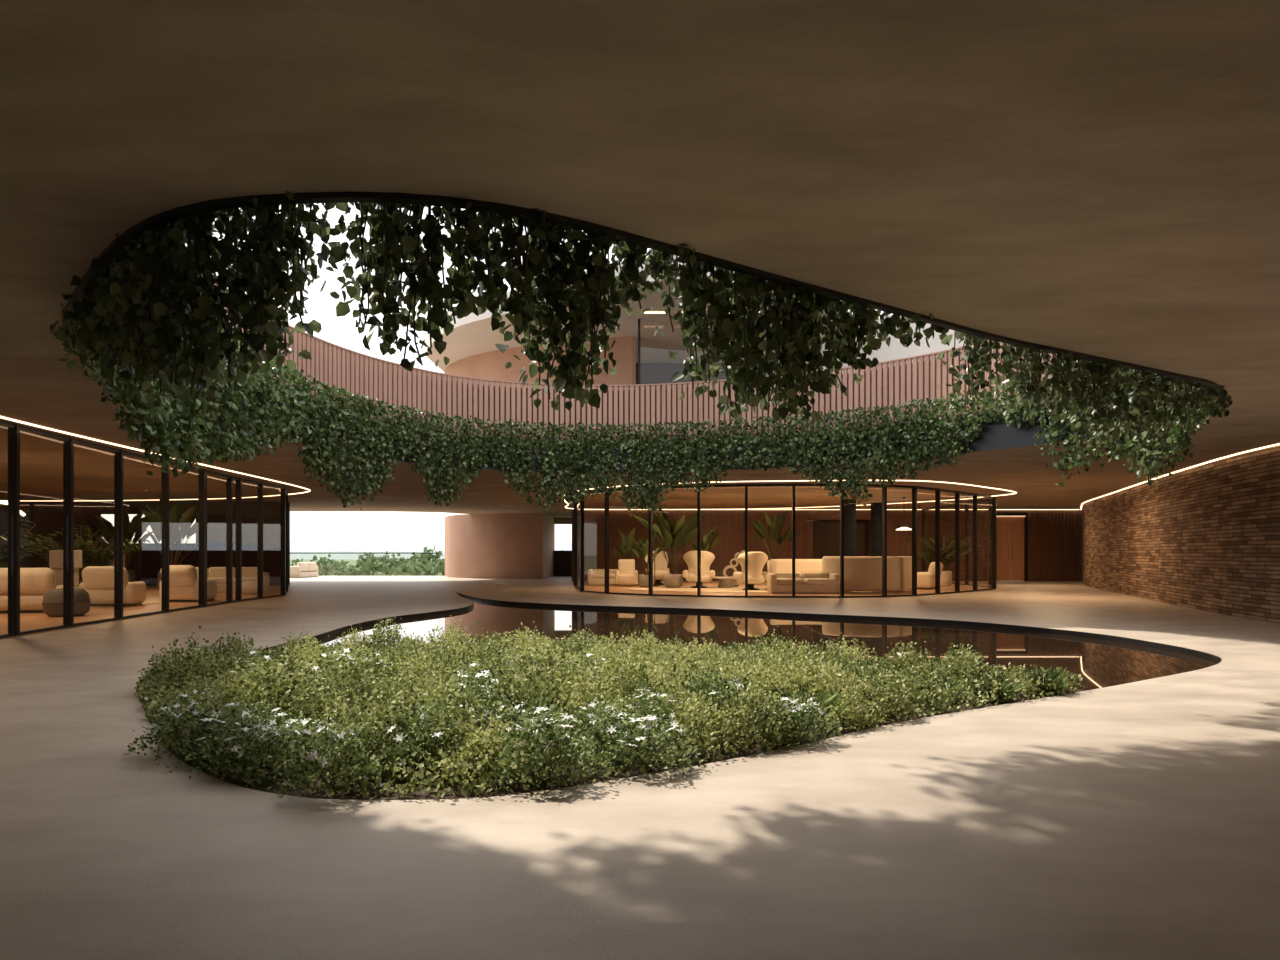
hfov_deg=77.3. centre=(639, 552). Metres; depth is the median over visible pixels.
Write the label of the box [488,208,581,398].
vine
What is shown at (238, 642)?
leafy shrub
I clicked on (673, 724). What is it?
flower
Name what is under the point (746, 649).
leafy shrub
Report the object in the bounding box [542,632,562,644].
leafy shrub
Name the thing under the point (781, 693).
flowering shrub
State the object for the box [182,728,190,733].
flower
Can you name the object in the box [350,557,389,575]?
tree
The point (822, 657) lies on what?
leafy shrub
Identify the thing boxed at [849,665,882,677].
grass tuft
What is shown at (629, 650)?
leafy shrub
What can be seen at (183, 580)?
lounge chair
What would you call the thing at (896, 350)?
wall
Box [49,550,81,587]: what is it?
pedestal
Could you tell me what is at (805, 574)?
cushion
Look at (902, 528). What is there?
pendant lamp
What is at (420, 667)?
leafy shrub
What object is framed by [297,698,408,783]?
leafy shrub
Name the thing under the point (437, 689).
leafy shrub
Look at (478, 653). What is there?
leafy shrub
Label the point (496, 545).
wall
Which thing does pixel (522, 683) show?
leafy shrub
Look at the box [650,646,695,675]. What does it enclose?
leafy shrub
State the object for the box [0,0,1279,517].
ceiling
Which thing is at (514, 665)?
leafy shrub
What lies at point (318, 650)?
leafy shrub
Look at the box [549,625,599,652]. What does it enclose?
leafy shrub
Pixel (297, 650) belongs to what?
leafy shrub
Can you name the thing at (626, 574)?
armchair
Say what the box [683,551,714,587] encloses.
chair
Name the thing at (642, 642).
leafy shrub
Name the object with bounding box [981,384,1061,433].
vine
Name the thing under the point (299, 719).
flowering shrub
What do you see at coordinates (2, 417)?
ceiling light strip
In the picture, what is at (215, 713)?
flower
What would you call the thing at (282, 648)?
grass tuft
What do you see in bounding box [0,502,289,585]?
wall
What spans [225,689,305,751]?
flowering shrub
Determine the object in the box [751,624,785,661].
leafy shrub
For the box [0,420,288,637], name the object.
wall
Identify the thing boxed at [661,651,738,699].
leafy shrub
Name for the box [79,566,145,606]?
lounge chair
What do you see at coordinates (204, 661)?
leafy shrub
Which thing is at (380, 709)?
leafy shrub
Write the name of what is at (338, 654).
leafy shrub
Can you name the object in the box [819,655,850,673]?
grass tuft
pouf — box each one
[42,588,90,616]
[242,581,267,593]
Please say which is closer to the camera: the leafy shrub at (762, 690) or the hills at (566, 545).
the leafy shrub at (762, 690)
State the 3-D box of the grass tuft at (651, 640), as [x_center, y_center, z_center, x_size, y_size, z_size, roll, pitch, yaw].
[0.032,1.073,8.617,0.509,0.297,0.547,0,0,23]
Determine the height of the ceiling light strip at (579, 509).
0.021 m
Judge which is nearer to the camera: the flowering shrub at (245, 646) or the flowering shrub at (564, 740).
the flowering shrub at (564, 740)
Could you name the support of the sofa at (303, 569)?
on the floor
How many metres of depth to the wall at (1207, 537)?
18.75 m
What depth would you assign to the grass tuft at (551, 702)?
4.93 m
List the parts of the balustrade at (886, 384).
rail, backing panel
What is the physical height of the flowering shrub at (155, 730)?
0.427 m
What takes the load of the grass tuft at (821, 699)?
on the planter edge at (374, 794)
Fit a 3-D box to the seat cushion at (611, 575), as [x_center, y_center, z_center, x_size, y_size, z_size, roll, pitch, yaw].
[-0.954,0.839,29.405,0.505,0.180,0.670,0,0,0]
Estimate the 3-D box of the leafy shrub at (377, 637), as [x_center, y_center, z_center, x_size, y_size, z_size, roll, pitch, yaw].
[-2.914,0.979,9.231,0.623,0.485,0.663,0,0,3]
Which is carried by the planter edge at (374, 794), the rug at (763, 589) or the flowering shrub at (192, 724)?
the flowering shrub at (192, 724)
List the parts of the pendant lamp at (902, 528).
lamp shade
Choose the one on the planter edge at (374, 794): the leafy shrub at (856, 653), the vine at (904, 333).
the leafy shrub at (856, 653)
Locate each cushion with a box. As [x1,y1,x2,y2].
[207,578,225,583]
[208,567,234,577]
[233,577,256,583]
[242,567,256,576]
[297,562,307,571]
[308,562,315,570]
[593,573,603,577]
[594,569,603,572]
[609,573,614,577]
[773,572,800,577]
[777,578,804,584]
[801,572,828,578]
[803,578,834,584]
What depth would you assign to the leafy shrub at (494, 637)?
7.59 m
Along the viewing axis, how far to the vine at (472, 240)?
4.33 m
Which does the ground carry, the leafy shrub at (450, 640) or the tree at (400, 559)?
the tree at (400, 559)
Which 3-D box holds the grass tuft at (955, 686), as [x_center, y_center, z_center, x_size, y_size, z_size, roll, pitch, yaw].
[2.480,1.124,6.571,0.390,0.195,0.360,0,0,-28]
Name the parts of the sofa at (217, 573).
armrest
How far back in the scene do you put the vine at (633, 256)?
4.90 m
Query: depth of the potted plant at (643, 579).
27.09 m
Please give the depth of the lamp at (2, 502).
15.18 m
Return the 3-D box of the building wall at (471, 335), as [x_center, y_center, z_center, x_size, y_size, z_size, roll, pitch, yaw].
[-0.400,-5.950,28.190,11.600,0.500,23.620,0,0,0]
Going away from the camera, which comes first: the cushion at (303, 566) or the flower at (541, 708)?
the flower at (541, 708)
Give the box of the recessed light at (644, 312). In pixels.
[644,312,664,313]
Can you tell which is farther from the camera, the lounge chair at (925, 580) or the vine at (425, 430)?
the lounge chair at (925, 580)
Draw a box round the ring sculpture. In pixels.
[723,551,744,586]
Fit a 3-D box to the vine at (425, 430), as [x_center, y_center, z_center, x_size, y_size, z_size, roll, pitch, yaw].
[-4.276,-1.947,16.629,1.027,2.028,2.275,0,0,41]
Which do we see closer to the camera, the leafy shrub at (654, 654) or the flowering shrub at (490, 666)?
the flowering shrub at (490, 666)
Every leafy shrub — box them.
[135,646,193,694]
[139,645,234,706]
[143,668,220,719]
[147,626,224,678]
[152,664,283,751]
[159,650,223,689]
[180,669,273,709]
[188,640,238,673]
[190,660,252,695]
[197,639,331,732]
[204,647,250,670]
[207,630,255,658]
[214,641,260,683]
[238,640,321,689]
[244,659,327,712]
[248,650,312,677]
[260,650,281,660]
[273,627,315,652]
[273,667,355,726]
[275,629,337,661]
[281,662,327,690]
[284,689,393,755]
[288,641,343,669]
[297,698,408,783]
[300,654,381,711]
[305,644,344,674]
[311,665,439,765]
[318,636,368,657]
[320,662,384,705]
[325,635,377,660]
[334,624,371,645]
[338,637,415,691]
[349,676,418,708]
[357,617,409,648]
[364,635,410,666]
[369,685,436,749]
[375,642,456,687]
[375,658,431,703]
[390,668,483,721]
[393,634,419,649]
[395,683,516,771]
[398,655,483,709]
[399,632,446,661]
[399,638,460,672]
[406,642,467,667]
[424,615,473,643]
[424,703,551,782]
[428,637,459,652]
[437,634,467,647]
[441,664,483,693]
[445,644,484,666]
[446,621,518,672]
[446,656,479,679]
[470,637,518,668]
[474,640,521,676]
[478,636,576,730]
[481,630,522,652]
[483,643,526,670]
[496,649,529,682]
[501,624,537,649]
[503,621,551,653]
[504,665,572,708]
[505,633,581,688]
[508,626,577,671]
[511,651,570,672]
[518,643,530,658]
[527,632,559,655]
[532,655,633,741]
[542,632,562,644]
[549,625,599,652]
[550,648,612,702]
[562,644,583,668]
[563,629,606,651]
[568,649,630,679]
[568,673,624,717]
[569,643,604,667]
[578,643,604,660]
[583,625,642,655]
[595,633,639,673]
[596,666,646,697]
[597,637,661,676]
[602,656,667,708]
[605,648,682,697]
[619,661,660,686]
[622,629,671,657]
[626,681,668,713]
[636,640,666,665]
[637,679,751,753]
[647,642,687,667]
[647,667,703,710]
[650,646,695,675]
[654,663,702,682]
[655,644,697,669]
[658,655,735,712]
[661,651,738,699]
[662,631,683,652]
[667,627,741,667]
[686,639,741,672]
[690,638,732,660]
[702,668,794,748]
[704,650,762,680]
[712,651,773,694]
[721,640,756,660]
[727,634,770,670]
[731,678,801,738]
[739,653,785,679]
[749,636,845,698]
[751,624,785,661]
[751,664,814,702]
[757,631,812,667]
[770,636,801,656]
[772,639,824,682]
[776,646,847,681]
[781,643,877,721]
[811,637,855,670]
[812,678,885,732]
[814,654,851,694]
[821,632,878,671]
[846,669,923,721]
[849,661,907,708]
[871,641,933,675]
[887,661,946,708]
[903,649,959,695]
[923,648,1015,697]
[936,643,988,679]
[999,664,1042,695]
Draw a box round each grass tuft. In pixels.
[275,642,327,652]
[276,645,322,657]
[343,641,373,648]
[407,662,458,689]
[457,636,493,645]
[474,665,544,692]
[476,692,571,737]
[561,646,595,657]
[624,640,661,654]
[722,638,769,654]
[755,682,852,727]
[803,646,846,661]
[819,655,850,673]
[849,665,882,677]
[854,655,898,669]
[922,679,965,700]
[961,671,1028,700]
[1014,663,1075,694]
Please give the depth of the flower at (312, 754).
3.84 m
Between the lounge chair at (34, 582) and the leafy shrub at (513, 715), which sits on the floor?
the lounge chair at (34, 582)
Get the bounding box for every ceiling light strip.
[0,416,309,500]
[564,480,1016,509]
[579,509,1078,509]
[1081,443,1279,509]
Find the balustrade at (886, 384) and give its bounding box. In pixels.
[214,283,1128,442]
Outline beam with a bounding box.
[554,518,571,523]
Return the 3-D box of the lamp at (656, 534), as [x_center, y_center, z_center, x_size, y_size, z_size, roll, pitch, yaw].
[0.654,0.115,28.400,0.579,2.128,0.320,0,0,0]
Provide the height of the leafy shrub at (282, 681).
0.669 m
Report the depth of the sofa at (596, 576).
29.08 m
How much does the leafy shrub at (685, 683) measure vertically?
0.497 m
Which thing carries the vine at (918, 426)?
hanging from the rim
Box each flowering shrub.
[123,685,236,765]
[153,671,235,742]
[164,694,269,772]
[184,705,292,781]
[210,705,309,786]
[219,645,274,679]
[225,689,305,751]
[258,710,330,773]
[273,699,385,798]
[310,635,373,683]
[353,647,392,673]
[378,692,472,774]
[441,655,508,704]
[449,665,507,710]
[454,674,528,732]
[468,686,541,756]
[485,696,607,794]
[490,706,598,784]
[565,685,632,751]
[569,693,659,765]
[571,647,612,674]
[596,705,708,778]
[615,681,691,748]
[676,657,753,739]
[714,672,758,706]
[747,692,823,750]
[762,682,841,746]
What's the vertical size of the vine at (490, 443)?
1.436 m
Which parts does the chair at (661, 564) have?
backrest, seat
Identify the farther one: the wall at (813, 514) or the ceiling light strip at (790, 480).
the wall at (813, 514)
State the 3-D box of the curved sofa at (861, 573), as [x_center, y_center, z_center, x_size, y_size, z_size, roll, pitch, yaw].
[6.995,0.614,24.097,3.016,1.030,1.614,0,0,0]
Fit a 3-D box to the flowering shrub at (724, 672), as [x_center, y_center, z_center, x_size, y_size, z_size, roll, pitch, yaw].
[0.662,1.041,5.707,0.557,0.361,0.509,0,0,29]
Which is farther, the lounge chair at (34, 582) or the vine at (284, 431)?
the lounge chair at (34, 582)
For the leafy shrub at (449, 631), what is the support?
on the planter edge at (374, 794)
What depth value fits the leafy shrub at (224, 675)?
6.23 m
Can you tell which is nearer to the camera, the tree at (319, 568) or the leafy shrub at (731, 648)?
the leafy shrub at (731, 648)
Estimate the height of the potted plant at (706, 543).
2.266 m
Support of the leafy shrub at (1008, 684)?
on the planter edge at (374, 794)
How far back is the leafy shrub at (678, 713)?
4.89 m
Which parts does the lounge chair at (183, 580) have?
seat, backrest, armrest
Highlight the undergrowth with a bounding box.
[135,639,1086,797]
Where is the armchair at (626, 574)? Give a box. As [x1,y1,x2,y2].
[615,559,637,584]
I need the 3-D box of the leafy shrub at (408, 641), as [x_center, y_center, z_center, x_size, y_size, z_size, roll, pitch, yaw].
[-2.562,1.064,8.939,0.448,0.314,0.465,0,0,-39]
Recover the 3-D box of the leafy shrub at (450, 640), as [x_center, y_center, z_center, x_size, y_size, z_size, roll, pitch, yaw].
[-2.132,1.052,8.820,0.558,0.339,0.552,0,0,-22]
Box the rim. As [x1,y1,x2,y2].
[62,192,1225,472]
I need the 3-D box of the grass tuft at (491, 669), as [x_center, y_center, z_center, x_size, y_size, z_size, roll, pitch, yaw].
[-1.017,1.048,6.291,0.661,0.347,0.618,0,0,-39]
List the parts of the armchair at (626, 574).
armrest, seat, backrest, armrest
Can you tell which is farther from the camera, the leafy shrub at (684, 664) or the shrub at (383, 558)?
the shrub at (383, 558)
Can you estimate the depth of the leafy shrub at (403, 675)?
5.90 m
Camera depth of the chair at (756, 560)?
24.92 m
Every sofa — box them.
[195,567,268,592]
[290,562,317,577]
[588,569,617,584]
[767,572,839,593]
[770,559,821,573]
[822,556,911,591]
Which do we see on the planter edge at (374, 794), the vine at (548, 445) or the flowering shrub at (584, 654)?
the flowering shrub at (584, 654)
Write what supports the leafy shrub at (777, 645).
on the planter edge at (374, 794)
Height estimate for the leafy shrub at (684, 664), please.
0.360 m
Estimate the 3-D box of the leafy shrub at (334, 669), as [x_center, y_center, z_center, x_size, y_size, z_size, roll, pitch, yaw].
[-2.179,1.006,5.899,0.601,0.431,0.569,0,0,11]
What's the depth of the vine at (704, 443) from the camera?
17.52 m
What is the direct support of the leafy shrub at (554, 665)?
on the planter edge at (374, 794)
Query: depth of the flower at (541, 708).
4.21 m
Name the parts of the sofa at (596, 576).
armrest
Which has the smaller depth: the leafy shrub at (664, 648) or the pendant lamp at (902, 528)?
the leafy shrub at (664, 648)
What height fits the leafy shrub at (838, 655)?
0.416 m
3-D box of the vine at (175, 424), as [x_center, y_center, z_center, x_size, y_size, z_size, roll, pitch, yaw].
[-5.373,-1.898,8.789,1.040,2.114,2.128,0,0,-8]
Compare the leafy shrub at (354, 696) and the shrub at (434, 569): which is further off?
the shrub at (434, 569)
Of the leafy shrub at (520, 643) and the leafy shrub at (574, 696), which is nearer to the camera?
the leafy shrub at (574, 696)
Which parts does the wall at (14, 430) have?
sill rail, head rail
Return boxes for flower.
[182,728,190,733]
[210,710,220,718]
[301,755,317,760]
[307,750,320,759]
[319,756,328,766]
[335,730,346,741]
[393,733,405,741]
[536,707,549,710]
[606,725,615,733]
[639,722,653,730]
[669,721,678,726]
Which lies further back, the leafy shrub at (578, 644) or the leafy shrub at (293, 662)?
the leafy shrub at (578, 644)
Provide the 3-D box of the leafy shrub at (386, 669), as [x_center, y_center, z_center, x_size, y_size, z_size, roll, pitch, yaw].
[-2.098,0.936,6.232,0.799,0.571,0.755,0,0,-26]
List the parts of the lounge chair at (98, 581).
backrest, seat, armrest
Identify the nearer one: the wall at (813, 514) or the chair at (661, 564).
the chair at (661, 564)
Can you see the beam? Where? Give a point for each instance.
(556, 520)
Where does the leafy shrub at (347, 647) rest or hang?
on the planter edge at (374, 794)
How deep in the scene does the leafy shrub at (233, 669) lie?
5.60 m
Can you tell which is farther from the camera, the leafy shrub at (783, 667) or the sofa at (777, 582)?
the sofa at (777, 582)
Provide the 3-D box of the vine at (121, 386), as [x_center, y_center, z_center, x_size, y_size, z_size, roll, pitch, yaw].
[-4.945,-2.049,7.236,1.051,1.821,1.774,0,0,-16]
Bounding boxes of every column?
[844,499,855,555]
[871,502,881,555]
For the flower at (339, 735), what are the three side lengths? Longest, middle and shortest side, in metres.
0.074 x 0.066 x 0.016 m
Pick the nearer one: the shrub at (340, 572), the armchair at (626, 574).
the armchair at (626, 574)
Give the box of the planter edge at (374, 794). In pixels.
[141,684,1085,799]
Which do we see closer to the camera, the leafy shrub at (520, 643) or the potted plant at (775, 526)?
the leafy shrub at (520, 643)
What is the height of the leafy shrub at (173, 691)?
0.359 m
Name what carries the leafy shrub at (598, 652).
on the planter edge at (374, 794)
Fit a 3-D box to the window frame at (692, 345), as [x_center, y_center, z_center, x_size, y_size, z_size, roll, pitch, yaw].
[1.930,-4.005,19.510,3.960,3.369,0.120,0,0,0]
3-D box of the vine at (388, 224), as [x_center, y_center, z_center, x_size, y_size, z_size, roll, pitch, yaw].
[-1.367,-1.942,4.170,0.727,1.973,1.041,0,0,12]
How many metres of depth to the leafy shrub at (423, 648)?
6.96 m
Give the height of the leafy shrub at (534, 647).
0.564 m
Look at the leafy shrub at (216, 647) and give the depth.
7.21 m
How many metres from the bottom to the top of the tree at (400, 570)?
9.762 m
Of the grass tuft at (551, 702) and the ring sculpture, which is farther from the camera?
the ring sculpture
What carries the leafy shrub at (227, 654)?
on the planter edge at (374, 794)
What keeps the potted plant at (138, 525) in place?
on the floor
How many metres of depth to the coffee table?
26.95 m
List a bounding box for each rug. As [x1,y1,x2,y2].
[90,595,160,607]
[627,586,850,592]
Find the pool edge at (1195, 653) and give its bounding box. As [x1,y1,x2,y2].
[138,592,1221,799]
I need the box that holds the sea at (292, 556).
[290,550,444,559]
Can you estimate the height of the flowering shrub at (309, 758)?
0.492 m
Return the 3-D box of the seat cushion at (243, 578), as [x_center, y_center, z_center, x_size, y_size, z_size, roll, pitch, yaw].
[-11.940,0.839,24.336,0.747,0.180,0.670,0,0,-17]
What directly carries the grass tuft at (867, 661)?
on the planter edge at (374, 794)
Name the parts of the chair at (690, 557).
armrest, backrest, seat, armrest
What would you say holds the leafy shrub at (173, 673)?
on the planter edge at (374, 794)
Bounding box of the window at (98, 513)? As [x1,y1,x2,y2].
[98,513,194,544]
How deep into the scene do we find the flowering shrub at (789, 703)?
5.01 m
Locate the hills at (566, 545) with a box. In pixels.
[290,540,571,552]
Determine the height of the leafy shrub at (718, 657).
0.426 m
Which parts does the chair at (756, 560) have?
armrest, seat, backrest, armrest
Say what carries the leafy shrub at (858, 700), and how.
on the planter edge at (374, 794)
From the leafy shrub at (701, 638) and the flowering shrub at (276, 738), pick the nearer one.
the flowering shrub at (276, 738)
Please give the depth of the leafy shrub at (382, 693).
5.60 m
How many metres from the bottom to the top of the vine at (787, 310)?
2.046 m
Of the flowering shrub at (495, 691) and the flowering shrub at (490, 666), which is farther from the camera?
the flowering shrub at (490, 666)
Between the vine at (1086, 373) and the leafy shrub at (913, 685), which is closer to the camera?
the leafy shrub at (913, 685)
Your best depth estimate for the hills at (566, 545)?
3184.73 m
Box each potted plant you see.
[0,520,74,567]
[7,525,149,583]
[80,507,152,581]
[139,498,215,589]
[609,527,646,560]
[631,536,664,587]
[634,505,704,587]
[690,526,723,582]
[748,510,798,572]
[904,535,980,586]
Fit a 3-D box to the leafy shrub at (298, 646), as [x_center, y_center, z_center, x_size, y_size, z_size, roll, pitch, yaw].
[-3.345,0.972,7.919,0.679,0.501,0.737,0,0,13]
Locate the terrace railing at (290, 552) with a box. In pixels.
[290,552,440,553]
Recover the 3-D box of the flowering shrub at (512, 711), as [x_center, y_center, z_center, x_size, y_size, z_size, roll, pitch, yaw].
[-0.832,1.018,4.783,0.524,0.408,0.559,0,0,-30]
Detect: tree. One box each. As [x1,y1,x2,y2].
[293,555,333,575]
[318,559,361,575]
[318,566,324,575]
[321,554,353,570]
[328,559,370,575]
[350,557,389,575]
[356,554,379,565]
[366,557,425,575]
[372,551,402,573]
[388,544,442,573]
[392,551,416,563]
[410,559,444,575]
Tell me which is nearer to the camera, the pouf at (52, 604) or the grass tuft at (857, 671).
the grass tuft at (857, 671)
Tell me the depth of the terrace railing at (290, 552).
41.89 m
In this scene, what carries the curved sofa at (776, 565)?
on the rug at (763, 589)
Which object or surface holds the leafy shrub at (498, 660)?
on the planter edge at (374, 794)
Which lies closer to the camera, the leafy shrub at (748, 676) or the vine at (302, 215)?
the vine at (302, 215)
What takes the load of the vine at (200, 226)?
hanging from the rim
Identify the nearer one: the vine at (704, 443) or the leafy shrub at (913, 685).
the leafy shrub at (913, 685)
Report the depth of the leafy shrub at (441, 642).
8.29 m
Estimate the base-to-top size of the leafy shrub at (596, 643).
0.337 m
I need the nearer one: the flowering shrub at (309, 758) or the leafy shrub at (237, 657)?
the flowering shrub at (309, 758)
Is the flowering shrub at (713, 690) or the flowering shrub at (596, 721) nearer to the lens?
the flowering shrub at (596, 721)
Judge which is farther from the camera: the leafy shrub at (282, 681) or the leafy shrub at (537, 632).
the leafy shrub at (537, 632)
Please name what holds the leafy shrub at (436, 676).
on the planter edge at (374, 794)
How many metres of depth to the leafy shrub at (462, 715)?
4.61 m
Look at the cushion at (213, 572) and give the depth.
24.37 m
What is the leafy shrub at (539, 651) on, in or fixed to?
on the planter edge at (374, 794)
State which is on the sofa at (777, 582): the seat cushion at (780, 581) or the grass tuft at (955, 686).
the seat cushion at (780, 581)
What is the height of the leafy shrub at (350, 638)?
0.407 m
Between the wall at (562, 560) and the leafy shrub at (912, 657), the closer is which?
the leafy shrub at (912, 657)
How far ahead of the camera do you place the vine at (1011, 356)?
7.32 m
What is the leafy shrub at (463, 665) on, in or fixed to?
on the planter edge at (374, 794)
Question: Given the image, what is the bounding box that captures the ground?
[290,560,430,567]
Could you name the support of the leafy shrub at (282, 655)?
on the planter edge at (374, 794)
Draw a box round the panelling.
[579,512,1078,579]
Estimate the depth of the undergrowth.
4.52 m
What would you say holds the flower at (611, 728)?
on the flowering shrub at (596, 721)
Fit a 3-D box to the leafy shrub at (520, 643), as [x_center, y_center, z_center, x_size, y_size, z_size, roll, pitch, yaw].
[-1.064,1.041,7.908,0.583,0.362,0.563,0,0,7]
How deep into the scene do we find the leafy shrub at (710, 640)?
6.96 m
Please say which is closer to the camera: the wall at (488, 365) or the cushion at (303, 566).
the wall at (488, 365)
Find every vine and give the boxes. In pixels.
[49,215,235,401]
[57,313,169,436]
[108,337,222,477]
[117,208,283,415]
[167,197,347,374]
[194,329,282,465]
[239,349,313,455]
[275,191,360,278]
[279,374,411,511]
[330,202,449,371]
[383,404,485,507]
[400,202,545,366]
[469,417,518,482]
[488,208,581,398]
[504,419,613,510]
[518,210,628,410]
[601,422,681,515]
[607,239,709,317]
[639,254,794,418]
[664,419,730,492]
[717,268,835,421]
[721,411,825,485]
[794,297,925,396]
[809,405,899,505]
[863,310,948,347]
[878,387,1001,486]
[937,331,1000,399]
[953,334,1081,417]
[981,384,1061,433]
[1030,375,1129,486]
[1042,353,1160,438]
[1088,368,1232,485]
[1109,368,1231,448]
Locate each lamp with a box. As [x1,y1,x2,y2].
[0,500,25,515]
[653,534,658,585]
[896,497,911,529]
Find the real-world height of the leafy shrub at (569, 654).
0.361 m
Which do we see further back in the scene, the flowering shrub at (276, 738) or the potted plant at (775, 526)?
the potted plant at (775, 526)
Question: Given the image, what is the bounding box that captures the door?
[996,512,1027,580]
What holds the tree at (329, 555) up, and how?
on the ground
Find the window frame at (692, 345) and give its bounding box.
[638,319,693,389]
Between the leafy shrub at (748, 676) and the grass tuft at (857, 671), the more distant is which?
the grass tuft at (857, 671)
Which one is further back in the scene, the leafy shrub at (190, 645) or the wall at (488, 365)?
the wall at (488, 365)
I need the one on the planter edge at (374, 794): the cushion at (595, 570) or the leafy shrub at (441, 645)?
the leafy shrub at (441, 645)
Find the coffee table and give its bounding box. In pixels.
[713,577,734,587]
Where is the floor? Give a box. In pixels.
[0,576,1279,959]
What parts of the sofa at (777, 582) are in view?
armrest, armrest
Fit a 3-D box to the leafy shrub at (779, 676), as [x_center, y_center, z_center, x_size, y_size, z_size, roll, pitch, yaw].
[1.035,1.025,5.912,0.729,0.393,0.701,0,0,26]
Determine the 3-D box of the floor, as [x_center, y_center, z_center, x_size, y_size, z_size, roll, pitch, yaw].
[-2.500,1.415,16.650,47.000,0.470,51.300,0,0,0]
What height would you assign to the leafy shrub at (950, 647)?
0.430 m
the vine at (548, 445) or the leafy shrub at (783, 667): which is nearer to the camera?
the leafy shrub at (783, 667)
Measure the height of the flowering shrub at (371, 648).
0.411 m
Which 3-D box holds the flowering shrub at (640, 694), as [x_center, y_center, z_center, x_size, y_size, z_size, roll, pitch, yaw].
[0.083,1.002,4.956,0.504,0.440,0.588,0,0,-37]
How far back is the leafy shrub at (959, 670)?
6.80 m
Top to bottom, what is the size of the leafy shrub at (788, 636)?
0.415 m
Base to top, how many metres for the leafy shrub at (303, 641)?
0.384 m
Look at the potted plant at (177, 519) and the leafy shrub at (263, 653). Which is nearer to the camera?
the leafy shrub at (263, 653)
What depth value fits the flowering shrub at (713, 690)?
5.36 m
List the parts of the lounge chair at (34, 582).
seat, backrest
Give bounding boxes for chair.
[0,568,62,613]
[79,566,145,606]
[160,565,216,601]
[644,551,669,584]
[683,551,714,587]
[733,552,767,589]
[917,562,942,589]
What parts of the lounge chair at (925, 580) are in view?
armrest, seat, backrest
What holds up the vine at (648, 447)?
hanging from the rim
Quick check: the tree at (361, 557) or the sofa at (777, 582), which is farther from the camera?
the tree at (361, 557)
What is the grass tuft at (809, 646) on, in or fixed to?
on the planter edge at (374, 794)
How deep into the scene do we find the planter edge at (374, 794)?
4.37 m
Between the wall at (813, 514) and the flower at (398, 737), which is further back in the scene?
the wall at (813, 514)
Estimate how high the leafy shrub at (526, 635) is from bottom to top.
0.486 m
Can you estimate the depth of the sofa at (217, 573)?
24.34 m
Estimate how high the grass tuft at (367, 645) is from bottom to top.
0.248 m
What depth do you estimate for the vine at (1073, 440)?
12.80 m
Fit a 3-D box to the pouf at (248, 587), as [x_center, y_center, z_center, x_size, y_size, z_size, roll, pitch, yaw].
[-11.100,0.989,23.000,0.710,0.380,0.710,0,0,0]
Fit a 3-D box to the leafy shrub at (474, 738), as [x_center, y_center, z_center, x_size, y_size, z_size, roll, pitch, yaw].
[-0.832,1.017,4.351,0.721,0.409,0.641,0,0,-6]
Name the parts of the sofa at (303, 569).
armrest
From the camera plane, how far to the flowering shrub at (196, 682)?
5.10 m
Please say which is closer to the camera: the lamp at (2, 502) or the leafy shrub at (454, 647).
the leafy shrub at (454, 647)
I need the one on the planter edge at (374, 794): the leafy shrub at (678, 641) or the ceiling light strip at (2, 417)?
the leafy shrub at (678, 641)
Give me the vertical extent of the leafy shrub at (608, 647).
0.495 m
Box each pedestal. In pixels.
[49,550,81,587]
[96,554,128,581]
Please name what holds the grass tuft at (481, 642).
on the planter edge at (374, 794)
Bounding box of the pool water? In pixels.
[309,598,1216,690]
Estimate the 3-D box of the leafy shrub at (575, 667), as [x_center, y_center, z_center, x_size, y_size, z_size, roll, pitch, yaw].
[-0.490,0.955,5.896,0.673,0.534,0.706,0,0,-36]
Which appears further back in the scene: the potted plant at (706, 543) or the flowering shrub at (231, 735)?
the potted plant at (706, 543)
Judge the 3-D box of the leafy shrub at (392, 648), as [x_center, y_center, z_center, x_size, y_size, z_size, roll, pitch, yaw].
[-2.308,0.977,7.240,0.565,0.489,0.596,0,0,-21]
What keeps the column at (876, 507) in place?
on the floor
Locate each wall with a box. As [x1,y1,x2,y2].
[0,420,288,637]
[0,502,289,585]
[424,255,834,373]
[444,336,635,389]
[445,513,554,578]
[554,551,571,575]
[572,509,1082,580]
[573,445,1279,623]
[636,363,772,389]
[808,315,984,373]
[813,520,868,558]
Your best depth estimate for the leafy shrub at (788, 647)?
6.87 m
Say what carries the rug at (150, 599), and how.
on the floor
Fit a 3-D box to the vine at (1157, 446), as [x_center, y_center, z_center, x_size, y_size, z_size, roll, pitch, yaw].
[7.244,-1.952,10.807,1.214,2.017,3.082,0,0,7]
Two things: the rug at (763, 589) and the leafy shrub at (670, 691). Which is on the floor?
the rug at (763, 589)

